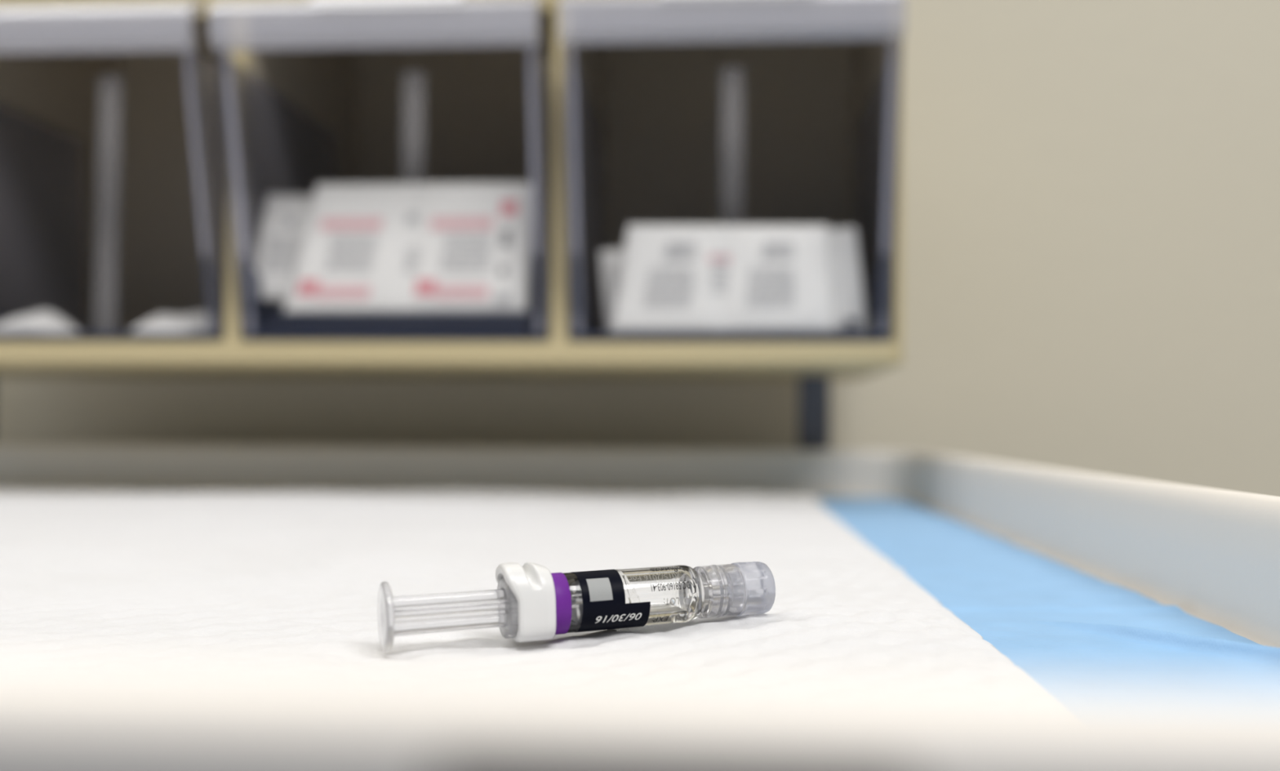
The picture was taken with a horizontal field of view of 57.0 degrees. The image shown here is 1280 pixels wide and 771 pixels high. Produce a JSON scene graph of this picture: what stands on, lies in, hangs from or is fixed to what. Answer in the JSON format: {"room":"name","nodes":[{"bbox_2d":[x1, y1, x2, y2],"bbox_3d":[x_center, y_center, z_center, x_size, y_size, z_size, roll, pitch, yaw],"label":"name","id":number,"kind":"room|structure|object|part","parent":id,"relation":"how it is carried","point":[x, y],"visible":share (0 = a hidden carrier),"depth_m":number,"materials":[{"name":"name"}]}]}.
{"room":"medical clinic room","nodes":[
{"label":"medical clinic room","id":0,"kind":"room"},
{"bbox_2d":[0,0,1279,496],"bbox_3d":[0.048,-0.275,0.658,4.400,2.550,0.100,0,-2,4],"label":"wall","id":1,"kind":"structure","parent":0,"point":[1091,188],"depth_m":0.59,"materials":[{"name":"beige paint"}]},
{"bbox_3d":[-0.052,0.980,-0.682,4.400,0.050,2.700,0,-2,4],"label":"floor","id":2,"kind":"structure","parent":0,"visible":0},
{"bbox_2d":[0,442,1279,770],"bbox_3d":[-0.218,0.503,0.303,0.640,0.968,0.531,0,-2,4],"label":"tray","id":3,"kind":"object","parent":2,"relation":"on","point":[1213,554],"visible":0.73,"depth_m":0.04,"materials":[{"name":"white plastic"}]},
{"bbox_2d":[0,0,902,448],"bbox_3d":[-0.112,-0.065,0.514,0.427,0.260,0.145,0,-2,4],"label":"rack","id":4,"kind":"object","parent":3,"relation":"on","point":[651,77],"visible":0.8,"depth_m":0.57,"materials":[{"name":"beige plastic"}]},
{"bbox_2d":[0,0,226,339],"bbox_3d":[-0.211,-0.077,0.488,0.115,0.122,0.143,0,-2,4],"label":"storage bin","id":5,"kind":"object","parent":4,"relation":"on","point":[41,267],"visible":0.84,"depth_m":0.50,"materials":[{"name":"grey plastic"}]},
{"bbox_2d":[0,310,81,333],"bbox_3d":[-0.241,-0.025,0.470,0.043,0.011,0.031,0,-2,4],"label":"gauze wad","id":6,"kind":"object","parent":5,"relation":"in","point":[42,321],"visible":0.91,"depth_m":0.46,"materials":[{"name":"white fabric"}]},
{"bbox_3d":[-0.268,-0.067,0.494,0.002,0.100,0.136,0,-2,4],"label":"panel","id":7,"kind":"part","parent":5,"relation":"part of","materials":[{"name":"plastic"}]},
{"bbox_2d":[127,311,209,333],"bbox_3d":[-0.179,-0.024,0.464,0.040,0.010,0.030,0,-2,4],"label":"gauze wad","id":8,"kind":"object","parent":5,"relation":"in","point":[197,322],"visible":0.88,"depth_m":0.46,"materials":[{"name":"white fabric"}]},
{"bbox_3d":[-0.155,-0.066,0.486,0.002,0.100,0.136,0,-2,4],"label":"panel","id":9,"kind":"part","parent":5,"relation":"part of","materials":[{"name":"plastic"}]},
{"bbox_3d":[-0.153,-0.104,0.448,0.007,0.176,0.005,0,-2,4],"label":"trim","id":10,"kind":"part","parent":4,"relation":"part of","materials":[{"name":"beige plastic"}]},
{"bbox_2d":[208,0,552,340],"bbox_3d":[-0.089,-0.077,0.479,0.116,0.122,0.143,0,-2,4],"label":"storage bin","id":11,"kind":"object","parent":4,"relation":"in","point":[272,146],"visible":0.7,"depth_m":0.44,"materials":[{"name":"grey plastic"}]},
{"bbox_3d":[-0.145,-0.066,0.486,0.002,0.100,0.136,0,-2,4],"label":"panel","id":12,"kind":"part","parent":11,"relation":"part of","materials":[{"name":"plastic"}]},
{"bbox_2d":[253,193,313,301],"bbox_3d":[-0.106,-0.051,0.452,0.091,0.046,0.006,0,-2,4],"label":"packet","id":13,"kind":"object","parent":11,"relation":"in","point":[285,216],"visible":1,"depth_m":0.45,"materials":[{"name":"white paper"}]},
{"bbox_2d":[253,324,536,333],"bbox_3d":[-0.091,-0.021,0.461,0.106,0.004,0.045,0,-2,4],"label":"packet","id":14,"kind":"object","parent":11,"relation":"in","point":[265,328],"visible":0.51,"depth_m":0.44,"materials":[{"name":"blue"}]},
{"bbox_2d":[261,312,536,328],"bbox_3d":[-0.088,-0.025,0.461,0.106,0.004,0.045,0,-2,4],"label":"packet","id":15,"kind":"object","parent":14,"relation":"on","point":[529,318],"visible":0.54,"depth_m":0.44,"materials":[{"name":"blue"}]},
{"bbox_2d":[282,182,533,312],"bbox_3d":[-0.087,-0.052,0.444,0.094,0.050,0.007,0,-2,4],"label":"packet","id":16,"kind":"object","parent":11,"relation":"in","point":[406,246],"visible":1,"depth_m":0.44,"materials":[{"name":"white paper"}]},
{"bbox_3d":[-0.032,-0.066,0.478,0.002,0.100,0.136,0,-2,4],"label":"panel","id":17,"kind":"part","parent":11,"relation":"part of","materials":[{"name":"plastic"}]},
{"bbox_2d":[0,339,897,379],"bbox_3d":[-0.113,-0.010,0.512,0.423,0.009,0.145,0,-2,4],"label":"shelf","id":18,"kind":"object","parent":4,"relation":"attached to","point":[205,358],"depth_m":0.44,"materials":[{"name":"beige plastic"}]},
{"bbox_3d":[-0.107,-0.099,0.584,0.419,0.174,0.005,0,-2,4],"label":"panel","id":19,"kind":"part","parent":4,"relation":"part of","materials":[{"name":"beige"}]},
{"bbox_3d":[-0.029,-0.103,0.440,0.007,0.176,0.005,0,-2,4],"label":"trim","id":20,"kind":"part","parent":4,"relation":"part of","materials":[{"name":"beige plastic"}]},
{"bbox_2d":[559,0,905,340],"bbox_3d":[0.035,-0.076,0.470,0.117,0.122,0.143,0,-2,4],"label":"storage bin","id":21,"kind":"object","parent":4,"relation":"in","point":[878,126],"visible":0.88,"depth_m":0.44,"materials":[{"name":"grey plastic"}]},
{"bbox_3d":[-0.022,-0.066,0.477,0.002,0.100,0.136,0,-2,4],"label":"panel","id":22,"kind":"part","parent":21,"relation":"part of","materials":[{"name":"plastic"}]},
{"bbox_2d":[599,248,706,333],"bbox_3d":[0.005,-0.037,0.448,0.041,0.036,0.006,0,-2,4],"label":"packet","id":23,"kind":"object","parent":21,"relation":"in","point":[611,260],"visible":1,"depth_m":0.45,"materials":[{"name":"white paper"}]},
{"bbox_2d":[609,224,835,332],"bbox_3d":[0.030,-0.040,0.434,0.082,0.040,0.006,0,-2,4],"label":"packet","id":24,"kind":"object","parent":21,"relation":"in","point":[673,277],"visible":1,"depth_m":0.43,"materials":[{"name":"white paper"}]},
{"bbox_2d":[828,226,867,333],"bbox_3d":[0.060,-0.039,0.438,0.048,0.040,0.006,0,-2,4],"label":"packet","id":25,"kind":"object","parent":21,"relation":"in","point":[848,298],"visible":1,"depth_m":0.44,"materials":[{"name":"white paper"}]},
{"bbox_3d":[0.093,-0.065,0.469,0.002,0.100,0.136,0,-2,4],"label":"panel","id":26,"kind":"part","parent":21,"relation":"part of","materials":[{"name":"plastic"}]},
{"bbox_3d":[0.077,0.031,0.524,0.013,0.072,0.014,0,-2,4],"label":"support post","id":27,"kind":"part","parent":4,"relation":"part of","materials":[{"name":"grey metal"}]},
{"bbox_3d":[0.100,-0.100,0.501,0.002,0.190,0.144,0,-2,4],"label":"panel","id":28,"kind":"part","parent":4,"relation":"part of","materials":[{"name":"beige plastic"}]},
{"bbox_3d":[0.093,-0.103,0.431,0.002,0.176,0.005,0,-2,4],"label":"trim","id":29,"kind":"part","parent":4,"relation":"part of","materials":[{"name":"beige plastic"}]},
{"bbox_2d":[0,488,1279,693],"bbox_3d":[-0.216,0.036,0.288,0.618,0.005,0.442,0,-2,4],"label":"underpad","id":30,"kind":"object","parent":3,"relation":"on","point":[876,590],"visible":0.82,"depth_m":0.20,"materials":[{"name":"white"}]},
{"bbox_2d":[377,561,775,652],"bbox_3d":[-0.007,0.029,0.157,0.054,0.010,0.009,1,-2,-21],"label":"syringe","id":31,"kind":"object","parent":30,"relation":"on","point":[530,602],"visible":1,"depth_m":0.15,"materials":[{"name":"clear plastic"}]},
{"bbox_3d":[-0.020,0.029,0.152,0.025,0.005,0.005,0,-2,-21],"label":"plunger rod","id":32,"kind":"part","parent":31,"relation":"part of","materials":[{"name":"plastic"}]}
]}

